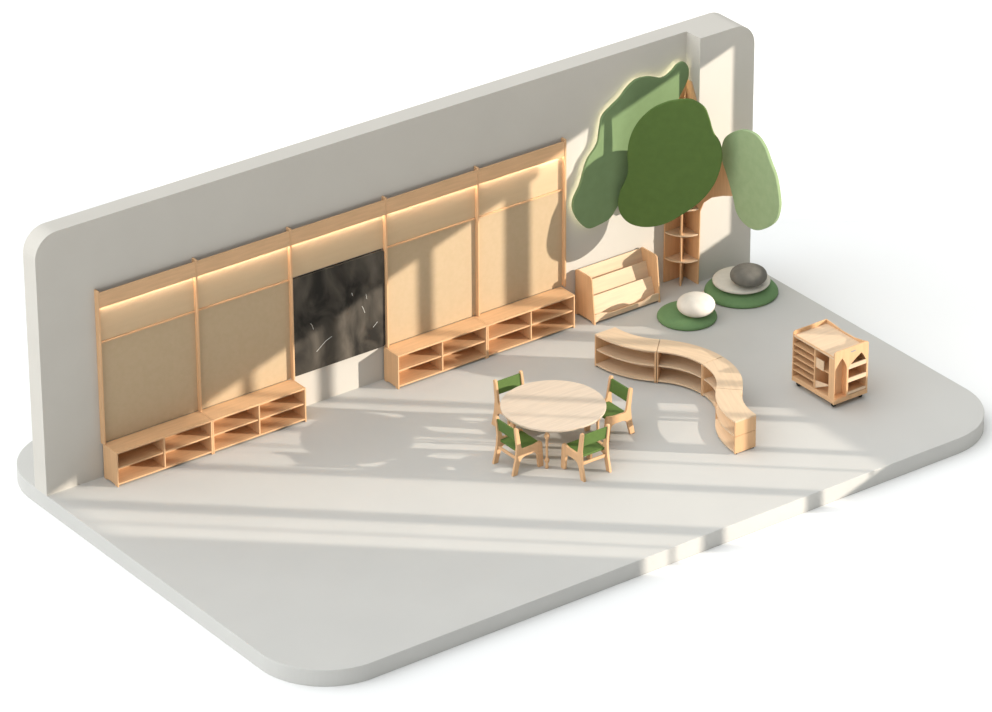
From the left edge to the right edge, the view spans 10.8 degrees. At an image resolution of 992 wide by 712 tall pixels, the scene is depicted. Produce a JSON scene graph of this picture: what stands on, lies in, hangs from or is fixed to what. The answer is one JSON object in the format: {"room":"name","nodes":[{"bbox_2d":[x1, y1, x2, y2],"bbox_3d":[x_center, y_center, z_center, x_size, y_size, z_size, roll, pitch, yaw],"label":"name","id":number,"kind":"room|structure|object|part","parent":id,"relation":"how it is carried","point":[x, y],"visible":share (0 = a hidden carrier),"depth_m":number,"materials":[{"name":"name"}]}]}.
{"room":"children's room","nodes":[
{"label":"children's room","id":0,"kind":"room"},
{"bbox_2d":[23,12,730,495],"bbox_3d":[-1.051,-1.206,56.594,9.210,3.005,0.235,-19,33,-32],"label":"wall","id":1,"kind":"structure","parent":0,"point":[122,241],"depth_m":55.35,"materials":[{"name":"grey paint"}]},
{"bbox_2d":[94,262,197,444],"bbox_3d":[-3.629,-0.043,54.834,1.204,1.801,0.071,-19,33,-32],"label":"wall panel","id":2,"kind":"object","parent":1,"relation":"attached to","point":[146,344],"visible":1,"depth_m":54.84,"materials":[{"name":"brown wood"}]},
{"bbox_3d":[-4.104,0.123,54.525,0.023,1.801,0.071,-19,33,-32],"label":"post","id":3,"kind":"part","parent":2,"relation":"part of","materials":[{"name":"brown wood"}]},
{"bbox_2d":[192,231,290,411],"bbox_3d":[-2.665,-0.380,55.463,1.192,1.801,0.071,-19,33,-32],"label":"wall panel","id":4,"kind":"object","parent":1,"relation":"attached to","point":[242,326],"visible":1,"depth_m":55.47,"materials":[{"name":"brown wood"}]},
{"bbox_3d":[-3.135,-0.216,55.156,0.023,1.801,0.071,-19,33,-32],"label":"post","id":5,"kind":"part","parent":4,"relation":"part of","materials":[{"name":"brown wood"}]},
{"bbox_2d":[286,200,384,379],"bbox_3d":[-1.691,-0.721,56.098,1.232,1.801,0.071,-19,33,-32],"label":"wall panel","id":6,"kind":"object","parent":1,"relation":"attached to","point":[335,239],"visible":1,"depth_m":55.84,"materials":[{"name":"brown wood"}]},
{"bbox_3d":[-2.176,-0.551,55.781,0.023,1.801,0.071,-19,33,-32],"label":"post","id":7,"kind":"part","parent":6,"relation":"part of","materials":[{"name":"brown wood"}]},
{"bbox_2d":[293,249,385,376],"bbox_3d":[-1.689,-0.461,56.256,1.202,1.160,0.042,-19,33,-32],"label":"chalkboard","id":8,"kind":"object","parent":1,"relation":"attached to","point":[339,308],"visible":1,"depth_m":56.23,"materials":[{"name":"black"}]},
{"bbox_2d":[382,170,476,347],"bbox_3d":[-0.706,-1.065,56.740,1.218,1.801,0.071,-19,33,-32],"label":"wall panel","id":9,"kind":"object","parent":1,"relation":"attached to","point":[428,248],"visible":1,"depth_m":56.76,"materials":[{"name":"brown wood"}]},
{"bbox_3d":[-1.186,-0.897,56.427,0.023,1.801,0.071,-19,33,-32],"label":"post","id":10,"kind":"part","parent":9,"relation":"part of","materials":[{"name":"brown wood"}]},
{"bbox_2d":[474,137,565,316],"bbox_3d":[0.267,-1.406,57.374,1.203,1.801,0.071,-19,33,-32],"label":"wall panel","id":11,"kind":"object","parent":1,"relation":"attached to","point":[520,201],"visible":1,"depth_m":57.40,"materials":[{"name":"brown wood"}]},
{"bbox_3d":[-0.207,-1.240,57.065,0.023,1.801,0.071,-19,33,-32],"label":"post","id":12,"kind":"part","parent":11,"relation":"part of","materials":[{"name":"brown wood"}]},
{"bbox_3d":[0.742,-1.571,57.684,0.023,1.801,0.071,-19,33,-32],"label":"post","id":13,"kind":"part","parent":11,"relation":"part of","materials":[{"name":"brown wood"}]},
{"bbox_2d":[571,61,688,227],"bbox_3d":[1.459,-2.312,57.881,1.604,1.670,0.090,-19,33,-32],"label":"panel","id":14,"kind":"object","parent":1,"relation":"attached to","point":[605,169],"visible":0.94,"depth_m":57.73,"materials":[{"name":"green fabric"}]},
{"bbox_2d":[17,276,983,686],"bbox_3d":[0.090,0.920,55.985,9.210,0.190,5.920,-19,33,-32],"label":"floor","id":15,"kind":"structure","parent":0,"point":[377,533],"depth_m":54.82,"materials":[{"name":"grey paint"}]},
{"bbox_2d":[103,411,212,486],"bbox_3d":[-3.547,0.976,55.269,1.198,0.408,0.263,-19,33,-32],"label":"cubby shelf","id":16,"kind":"object","parent":15,"relation":"on","point":[139,454],"visible":1,"depth_m":55.23,"materials":[{"name":"brown wood"}]},
{"bbox_3d":[-4.022,1.142,54.959,0.018,0.408,0.263,-19,33,-32],"label":"panel","id":17,"kind":"part","parent":16,"relation":"part of","materials":[{"name":"brown wood"}]},
{"bbox_3d":[-3.786,1.050,55.111,0.572,0.017,0.243,-19,33,-32],"label":"shelf","id":18,"kind":"part","parent":16,"relation":"part of","materials":[{"name":"brown wood"}]},
{"bbox_3d":[-3.312,0.884,55.420,0.572,0.017,0.243,-19,33,-32],"label":"shelf","id":19,"kind":"part","parent":16,"relation":"part of","materials":[{"name":"brown wood"}]},
{"bbox_3d":[-3.073,0.810,55.578,0.018,0.408,0.263,-19,33,-32],"label":"panel","id":20,"kind":"part","parent":16,"relation":"part of","materials":[{"name":"brown wood"}]},
{"bbox_2d":[201,379,306,453],"bbox_3d":[-2.583,0.639,55.898,1.198,0.408,0.263,-19,33,-32],"label":"cubby shelf","id":21,"kind":"object","parent":15,"relation":"on","point":[263,411],"visible":1,"depth_m":55.89,"materials":[{"name":"brown wood"}]},
{"bbox_3d":[-3.057,0.805,55.588,0.018,0.408,0.263,-19,33,-32],"label":"panel","id":22,"kind":"part","parent":21,"relation":"part of","materials":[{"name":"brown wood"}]},
{"bbox_3d":[-2.821,0.713,55.740,0.572,0.017,0.243,-19,33,-32],"label":"shelf","id":23,"kind":"part","parent":21,"relation":"part of","materials":[{"name":"brown wood"}]},
{"bbox_3d":[-2.347,0.547,56.049,0.572,0.017,0.243,-19,33,-32],"label":"shelf","id":24,"kind":"part","parent":21,"relation":"part of","materials":[{"name":"brown wood"}]},
{"bbox_3d":[-2.108,0.473,56.207,0.018,0.408,0.263,-19,33,-32],"label":"panel","id":25,"kind":"part","parent":21,"relation":"part of","materials":[{"name":"brown wood"}]},
{"bbox_2d":[384,317,486,388],"bbox_3d":[-0.653,-0.036,57.155,1.198,0.408,0.263,-19,33,-32],"label":"cubby shelf","id":26,"kind":"object","parent":15,"relation":"on","point":[462,342],"visible":1,"depth_m":57.12,"materials":[{"name":"brown wood"}]},
{"bbox_3d":[-1.128,0.130,56.846,0.018,0.408,0.263,-19,33,-32],"label":"panel","id":27,"kind":"part","parent":26,"relation":"part of","materials":[{"name":"brown wood"}]},
{"bbox_3d":[-0.892,0.038,56.998,0.572,0.017,0.243,-19,33,-32],"label":"shelf","id":28,"kind":"part","parent":26,"relation":"part of","materials":[{"name":"brown wood"}]},
{"bbox_3d":[-0.417,-0.128,57.307,0.572,0.017,0.243,-19,33,-32],"label":"shelf","id":29,"kind":"part","parent":26,"relation":"part of","materials":[{"name":"brown wood"}]},
{"bbox_3d":[-0.179,-0.202,57.465,0.018,0.408,0.263,-19,33,-32],"label":"panel","id":30,"kind":"part","parent":26,"relation":"part of","materials":[{"name":"brown wood"}]},
{"bbox_2d":[492,370,523,427],"bbox_3d":[0.217,0.505,55.968,0.368,0.558,0.404,-19,33,-32],"label":"child chair","id":31,"kind":"object","parent":15,"relation":"on","point":[509,383],"visible":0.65,"depth_m":55.96,"materials":[{"name":"brown wood"}]},
{"bbox_3d":[0.081,0.553,55.879,0.030,0.558,0.404,-19,33,-32],"label":"panel","id":32,"kind":"part","parent":31,"relation":"part of","materials":[{"name":"brown wood"}]},
{"bbox_3d":[0.135,0.296,55.981,0.308,0.145,0.042,-19,33,-32],"label":"backrest","id":33,"kind":"part","parent":31,"relation":"part of","materials":[{"name":"green fabric"}]},
{"bbox_3d":[0.353,0.458,56.056,0.030,0.558,0.404,-19,33,-32],"label":"panel","id":34,"kind":"part","parent":31,"relation":"part of","materials":[{"name":"brown wood"}]},
{"bbox_2d":[492,415,542,476],"bbox_3d":[0.228,0.896,55.230,0.404,0.558,0.368,-19,33,-32],"label":"child chair","id":35,"kind":"object","parent":15,"relation":"on","point":[523,444],"visible":1,"depth_m":55.17,"materials":[{"name":"beige wood"}]},
{"bbox_3d":[0.118,0.776,55.075,0.042,0.145,0.308,-19,33,-32],"label":"backrest","id":36,"kind":"part","parent":35,"relation":"part of","materials":[{"name":"green fabric"}]},
{"bbox_3d":[0.128,0.832,55.351,0.404,0.558,0.030,-19,33,-32],"label":"panel","id":37,"kind":"part","parent":35,"relation":"part of","materials":[{"name":"brown wood"}]},
{"bbox_3d":[0.252,0.899,55.252,0.285,0.045,0.308,-19,33,-32],"label":"seat","id":38,"kind":"part","parent":35,"relation":"part of","materials":[{"name":"green fabric"}]},
{"bbox_3d":[0.329,0.959,55.110,0.404,0.558,0.030,-19,33,-32],"label":"panel","id":39,"kind":"part","parent":35,"relation":"part of","materials":[{"name":"brown wood"}]},
{"bbox_2d":[473,286,574,357],"bbox_3d":[0.311,-0.373,57.784,1.198,0.408,0.263,-19,33,-32],"label":"cubby shelf","id":40,"kind":"object","parent":15,"relation":"on","point":[517,323],"visible":1,"depth_m":57.78,"materials":[{"name":"brown wood"}]},
{"bbox_3d":[-0.163,-0.207,57.475,0.018,0.408,0.263,-19,33,-32],"label":"panel","id":41,"kind":"part","parent":40,"relation":"part of","materials":[{"name":"brown wood"}]},
{"bbox_3d":[0.073,-0.299,57.627,0.572,0.017,0.243,-19,33,-32],"label":"shelf","id":42,"kind":"part","parent":40,"relation":"part of","materials":[{"name":"brown wood"}]},
{"bbox_3d":[0.547,-0.465,57.936,0.572,0.017,0.243,-19,33,-32],"label":"shelf","id":43,"kind":"part","parent":40,"relation":"part of","materials":[{"name":"brown wood"}]},
{"bbox_3d":[0.786,-0.539,58.094,0.018,0.408,0.263,-19,33,-32],"label":"panel","id":44,"kind":"part","parent":40,"relation":"part of","materials":[{"name":"brown wood"}]},
{"bbox_2d":[500,380,605,468],"bbox_3d":[0.604,0.737,55.588,1.120,0.500,1.120,-19,33,-32],"label":"round table","id":45,"kind":"object","parent":15,"relation":"on","point":[546,406],"visible":0.96,"depth_m":55.44,"materials":[{"name":"brown wood"}]},
{"bbox_3d":[0.534,0.970,55.180,0.060,0.471,0.059,-19,33,-32],"label":"leg","id":46,"kind":"part","parent":45,"relation":"part of","materials":[{"name":"brown wood"}]},
{"bbox_2d":[561,424,611,481],"bbox_3d":[0.946,0.949,55.125,0.368,0.558,0.404,-19,33,-32],"label":"child chair","id":47,"kind":"object","parent":15,"relation":"on","point":[587,444],"visible":1,"depth_m":55.05,"materials":[{"name":"beige wood"}]},
{"bbox_3d":[0.811,0.996,55.036,0.030,0.558,0.404,-19,33,-32],"label":"panel","id":48,"kind":"part","parent":47,"relation":"part of","materials":[{"name":"brown wood"}]},
{"bbox_3d":[0.929,0.949,55.152,0.308,0.045,0.285,-19,33,-32],"label":"seat","id":49,"kind":"part","parent":47,"relation":"part of","materials":[{"name":"green fabric"}]},
{"bbox_3d":[1.027,0.842,54.944,0.308,0.145,0.042,-19,33,-32],"label":"backrest","id":50,"kind":"part","parent":47,"relation":"part of","materials":[{"name":"green fabric"}]},
{"bbox_3d":[1.082,0.901,55.213,0.030,0.558,0.404,-19,33,-32],"label":"panel","id":51,"kind":"part","parent":47,"relation":"part of","materials":[{"name":"brown wood"}]},
{"bbox_2d":[584,375,634,441],"bbox_3d":[1.206,0.559,55.857,0.404,0.558,0.368,-19,33,-32],"label":"child chair","id":52,"kind":"object","parent":15,"relation":"on","point":[613,414],"visible":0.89,"depth_m":55.81,"materials":[{"name":"beige wood"}]},
{"bbox_3d":[1.106,0.496,55.977,0.404,0.558,0.030,-19,33,-32],"label":"panel","id":53,"kind":"part","parent":52,"relation":"part of","materials":[{"name":"brown wood"}]},
{"bbox_3d":[1.183,0.579,55.848,0.285,0.045,0.308,-19,33,-32],"label":"seat","id":54,"kind":"part","parent":52,"relation":"part of","materials":[{"name":"green fabric"}]},
{"bbox_3d":[1.307,0.623,55.737,0.404,0.558,0.030,-19,33,-32],"label":"panel","id":55,"kind":"part","parent":52,"relation":"part of","materials":[{"name":"brown wood"}]},
{"bbox_3d":[1.315,0.363,55.845,0.042,0.145,0.308,-19,33,-32],"label":"backrest","id":56,"kind":"part","parent":52,"relation":"part of","materials":[{"name":"green fabric"}]},
{"bbox_2d":[575,247,660,324],"bbox_3d":[1.356,-0.782,58.386,0.930,0.560,0.355,-19,33,-32],"label":"book display","id":57,"kind":"object","parent":15,"relation":"on","point":[628,281],"visible":1,"depth_m":58.39,"materials":[{"name":"brown wood"}]},
{"bbox_3d":[0.990,-0.654,58.148,0.020,0.560,0.355,-19,33,-32],"label":"panel","id":58,"kind":"part","parent":57,"relation":"part of","materials":[{"name":"brown wood"}]},
{"bbox_3d":[1.722,-0.910,58.625,0.020,0.560,0.355,-19,33,-32],"label":"panel","id":59,"kind":"part","parent":57,"relation":"part of","materials":[{"name":"brown wood"}]},
{"bbox_2d":[595,327,659,382],"bbox_3d":[1.448,-0.005,57.089,0.771,0.400,0.335,16,32,27],"label":"shelf","id":60,"kind":"object","parent":15,"relation":"on","point":[617,351],"visible":1,"depth_m":57.08,"materials":[{"name":"brown wood"}]},
{"bbox_3d":[1.190,-0.095,57.267,0.280,0.370,0.020,-19,33,-32],"label":"panel","id":61,"kind":"part","parent":60,"relation":"part of","materials":[{"name":"brown wood"}]},
{"bbox_3d":[1.448,-0.017,57.082,0.726,0.017,0.309,16,32,27],"label":"shelf","id":62,"kind":"part","parent":60,"relation":"part of","materials":[{"name":"brown wood"}]},
{"bbox_3d":[1.744,0.061,56.968,0.020,0.370,0.280,4,28,8],"label":"panel","id":63,"kind":"part","parent":60,"relation":"part of","materials":[{"name":"brown wood"}]},
{"bbox_2d":[657,301,716,330],"bbox_3d":[2.116,-0.472,58.274,0.670,0.110,0.670,-19,33,-32],"label":"floor cushion","id":64,"kind":"object","parent":15,"relation":"on","point":[668,315],"visible":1,"depth_m":58.09,"materials":[{"name":"green fabric"}]},
{"bbox_2d":[677,291,714,317],"bbox_3d":[2.210,-0.569,58.148,0.426,0.230,0.426,-19,33,-32],"label":"cushion","id":65,"kind":"object","parent":64,"relation":"on","point":[695,304],"visible":1,"depth_m":58.02,"materials":[{"name":"white fabric"}]},
{"bbox_2d":[657,339,722,394],"bbox_3d":[2.063,0.124,56.840,0.771,0.400,0.335,16,32,27],"label":"shelf","id":66,"kind":"object","parent":15,"relation":"on","point":[678,363],"visible":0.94,"depth_m":56.84,"materials":[{"name":"brown wood"}]},
{"bbox_3d":[1.768,0.063,56.964,0.020,0.370,0.280,4,28,8],"label":"panel","id":67,"kind":"part","parent":66,"relation":"part of","materials":[{"name":"brown wood"}]},
{"bbox_3d":[2.065,0.111,56.836,0.727,0.017,0.309,16,32,27],"label":"shelf","id":68,"kind":"part","parent":66,"relation":"part of","materials":[{"name":"brown wood"}]},
{"bbox_3d":[2.322,0.219,56.665,0.280,0.370,0.020,-19,33,-32],"label":"panel","id":69,"kind":"part","parent":66,"relation":"part of","materials":[{"name":"brown wood"}]},
{"bbox_2d":[663,80,731,285],"bbox_3d":[2.158,-1.724,58.150,0.586,2.440,0.978,-19,33,-32],"label":"shelf","id":70,"kind":"object","parent":15,"relation":"on","point":[681,256],"visible":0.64,"depth_m":58.82,"materials":[{"name":"brown wood"}]},
{"bbox_2d":[618,98,721,226],"bbox_3d":[1.909,-2.110,57.657,1.144,1.586,0.035,4,28,8],"label":"panel","id":71,"kind":"object","parent":70,"relation":"attached to","point":[674,153],"visible":1,"depth_m":57.64,"materials":[{"name":"green fabric"}]},
{"bbox_3d":[1.990,-1.946,58.569,0.286,2.440,0.017,-19,33,-32],"label":"trunk panel","id":72,"kind":"part","parent":70,"relation":"part of","materials":[{"name":"brown wood"}]},
{"bbox_3d":[2.074,-1.368,58.743,0.265,0.018,0.265,-19,33,-32],"label":"shelf","id":73,"kind":"part","parent":70,"relation":"part of","materials":[{"name":"brown wood"}]},
{"bbox_3d":[2.075,-1.081,58.895,0.265,0.018,0.265,-19,33,-32],"label":"shelf","id":74,"kind":"part","parent":70,"relation":"part of","materials":[{"name":"brown wood"}]},
{"bbox_3d":[2.039,-1.727,58.308,0.018,2.298,0.784,4,28,8],"label":"fin panel","id":75,"kind":"part","parent":70,"relation":"part of","materials":[{"name":"brown wood"}]},
{"bbox_3d":[2.072,-1.649,58.594,0.265,0.018,0.265,-19,33,-32],"label":"shelf","id":76,"kind":"part","parent":70,"relation":"part of","materials":[{"name":"brown wood"}]},
{"bbox_3d":[2.392,-1.801,58.292,0.017,2.440,0.960,-19,33,-32],"label":"trunk panel","id":77,"kind":"part","parent":70,"relation":"part of","materials":[{"name":"brown wood"}]},
{"bbox_2d":[722,129,781,229],"bbox_3d":[2.793,-1.928,57.553,0.042,1.159,1.015,-19,33,-32],"label":"panel","id":78,"kind":"object","parent":70,"relation":"attached to","point":[752,176],"visible":1,"depth_m":57.51,"materials":[{"name":"green fabric"}]},
{"bbox_2d":[702,357,742,408],"bbox_3d":[2.445,0.369,56.374,0.335,0.400,0.771,-6,29,-11],"label":"shelf","id":79,"kind":"object","parent":15,"relation":"on","point":[721,373],"visible":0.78,"depth_m":56.41,"materials":[{"name":"brown wood"}]},
{"bbox_3d":[2.336,0.228,56.648,0.280,0.370,0.020,-18,33,-30],"label":"panel","id":80,"kind":"part","parent":79,"relation":"part of","materials":[{"name":"brown wood"}]},
{"bbox_3d":[2.447,0.357,56.368,0.309,0.017,0.727,-6,29,-11],"label":"shelf","id":81,"kind":"part","parent":79,"relation":"part of","materials":[{"name":"brown wood"}]},
{"bbox_2d":[715,388,755,453],"bbox_3d":[2.519,0.684,55.780,0.335,0.400,0.771,-6,29,-11],"label":"shelf","id":82,"kind":"object","parent":15,"relation":"on","point":[735,423],"visible":1,"depth_m":55.60,"materials":[{"name":"brown wood"}]},
{"bbox_3d":[2.518,0.672,55.773,0.309,0.017,0.726,-6,29,-11],"label":"shelf","id":83,"kind":"part","parent":82,"relation":"part of","materials":[{"name":"brown wood"}]},
{"bbox_3d":[2.627,0.740,55.462,0.280,0.166,0.020,-18,33,-30],"label":"panel","id":84,"kind":"part","parent":82,"relation":"part of","materials":[{"name":"brown wood"}]},
{"bbox_3d":[2.628,0.905,55.549,0.280,0.200,0.020,-18,33,-30],"label":"panel","id":85,"kind":"part","parent":82,"relation":"part of","materials":[{"name":"brown wood"}]},
{"bbox_2d":[704,279,777,308],"bbox_3d":[2.743,-0.769,58.804,0.830,0.135,0.830,-19,33,-32],"label":"floor cushion","id":86,"kind":"object","parent":15,"relation":"on","point":[764,297],"visible":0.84,"depth_m":58.54,"materials":[{"name":"green fabric"}]},
{"bbox_2d":[712,266,769,293],"bbox_3d":[2.739,-0.848,58.738,0.650,0.100,0.650,-19,33,-32],"label":"cushion","id":87,"kind":"object","parent":86,"relation":"on","point":[721,279],"visible":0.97,"depth_m":58.57,"materials":[{"name":"beige fabric"}]},
{"bbox_2d":[730,263,766,286],"bbox_3d":[2.808,-0.900,58.508,0.414,0.206,0.414,-19,33,-32],"label":"cushion","id":88,"kind":"object","parent":87,"relation":"on","point":[743,274],"visible":1,"depth_m":58.39,"materials":[{"name":"grey fabric"}]},
{"bbox_2d":[792,319,868,406],"bbox_3d":[3.594,0.076,56.607,0.470,0.692,0.711,-19,33,-32],"label":"trolley","id":89,"kind":"object","parent":15,"relation":"on","point":[828,361],"visible":1,"depth_m":56.49,"materials":[{"name":"brown wood"}]},
{"bbox_2d":[793,354,813,368],"bbox_3d":[3.493,0.007,56.717,0.454,0.010,0.351,-19,33,-32],"label":"shelf","id":90,"kind":"object","parent":89,"relation":"attached to","point":[804,361],"depth_m":56.65,"materials":[{"name":"brown wood"}]},
{"bbox_2d":[793,361,813,374],"bbox_3d":[3.493,0.076,56.753,0.454,0.010,0.351,-19,33,-32],"label":"shelf","id":91,"kind":"object","parent":89,"relation":"attached to","point":[802,367],"depth_m":56.69,"materials":[{"name":"brown wood"}]},
{"bbox_2d":[793,367,813,380],"bbox_3d":[3.493,0.145,56.790,0.454,0.010,0.351,-19,33,-32],"label":"shelf","id":92,"kind":"object","parent":89,"relation":"attached to","point":[799,373],"depth_m":56.74,"materials":[{"name":"brown wood"}]},
{"bbox_2d":[794,341,813,355],"bbox_3d":[3.492,-0.131,56.644,0.454,0.010,0.351,-19,33,-32],"label":"shelf","id":93,"kind":"object","parent":89,"relation":"attached to","point":[804,348],"depth_m":56.59,"materials":[{"name":"brown wood"}]},
{"bbox_2d":[794,347,813,361],"bbox_3d":[3.492,-0.062,56.680,0.454,0.010,0.351,-19,33,-32],"label":"shelf","id":94,"kind":"object","parent":89,"relation":"attached to","point":[803,354],"depth_m":56.60,"materials":[{"name":"brown wood"}]},
{"bbox_3d":[3.387,-0.069,56.846,0.470,0.605,0.016,-19,33,-32],"label":"panel","id":95,"kind":"part","parent":89,"relation":"part of","materials":[{"name":"brown wood"}]},
{"bbox_3d":[3.594,0.300,56.726,0.470,0.055,0.678,-19,33,-32],"label":"board","id":96,"kind":"part","parent":89,"relation":"part of","materials":[{"name":"brown wood"}]},
{"bbox_3d":[3.537,0.095,56.541,0.300,0.480,0.018,-19,33,-32],"label":"slot post","id":97,"kind":"part","parent":89,"relation":"part of","materials":[{"name":"brown wood"}]},
{"bbox_2d":[824,362,828,373],"bbox_3d":[3.570,0.129,56.411,0.158,0.012,0.230,-19,33,-32],"label":"shelf","id":98,"kind":"object","parent":89,"relation":"attached to","point":[826,364],"depth_m":56.43,"materials":[{"name":"brown wood"}]},
{"bbox_3d":[3.588,0.240,56.268,0.014,0.480,0.079,-19,33,-32],"label":"corner post","id":99,"kind":"part","parent":89,"relation":"part of","materials":[{"name":"brown wood"}]},
{"bbox_3d":[3.640,0.202,56.338,0.164,0.480,0.012,-19,33,-32],"label":"bay panel","id":100,"kind":"part","parent":89,"relation":"part of","materials":[{"name":"brown wood"}]},
{"bbox_3d":[3.799,0.179,56.346,0.470,0.632,0.016,-19,33,-32],"label":"panel","id":101,"kind":"part","parent":89,"relation":"part of","materials":[{"name":"brown wood"}]},
{"bbox_2d":[848,368,862,377],"bbox_3d":[3.788,0.186,56.548,0.276,0.012,0.279,-19,33,-32],"label":"shelf","id":102,"kind":"object","parent":89,"relation":"attached to","point":[853,372],"depth_m":56.54,"materials":[{"name":"brown wood"}]},
{"bbox_2d":[848,380,863,390],"bbox_3d":[3.789,0.316,56.616,0.276,0.012,0.279,-19,33,-32],"label":"shelf","id":103,"kind":"object","parent":89,"relation":"attached to","point":[856,385],"depth_m":56.59,"materials":[{"name":"brown wood"}]},
{"bbox_2d":[851,356,862,363],"bbox_3d":[3.788,0.044,56.473,0.276,0.012,0.279,-19,33,-32],"label":"shelf","id":104,"kind":"object","parent":89,"relation":"attached to","point":[854,359],"depth_m":56.37,"materials":[{"name":"brown wood"}]},
{"bbox_2d":[686,19,754,281],"bbox_3d":[2.483,-2.303,58.637,0.770,3.005,0.240,-19,33,-32],"label":"wall","id":105,"kind":"structure","parent":0,"point":[720,54],"depth_m":58.27,"materials":[{"name":"grey paint"}]},
{"label":"outside","id":106,"kind":"structure","parent":0,"visible":0},
{"bbox_2d":[0,0,991,711],"bbox_3d":[0.944,-3.226,64.061,160.000,0.050,170.000,-19,33,-32],"label":"background","id":107,"kind":"structure","parent":106,"point":[873,118],"depth_m":59.52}
]}

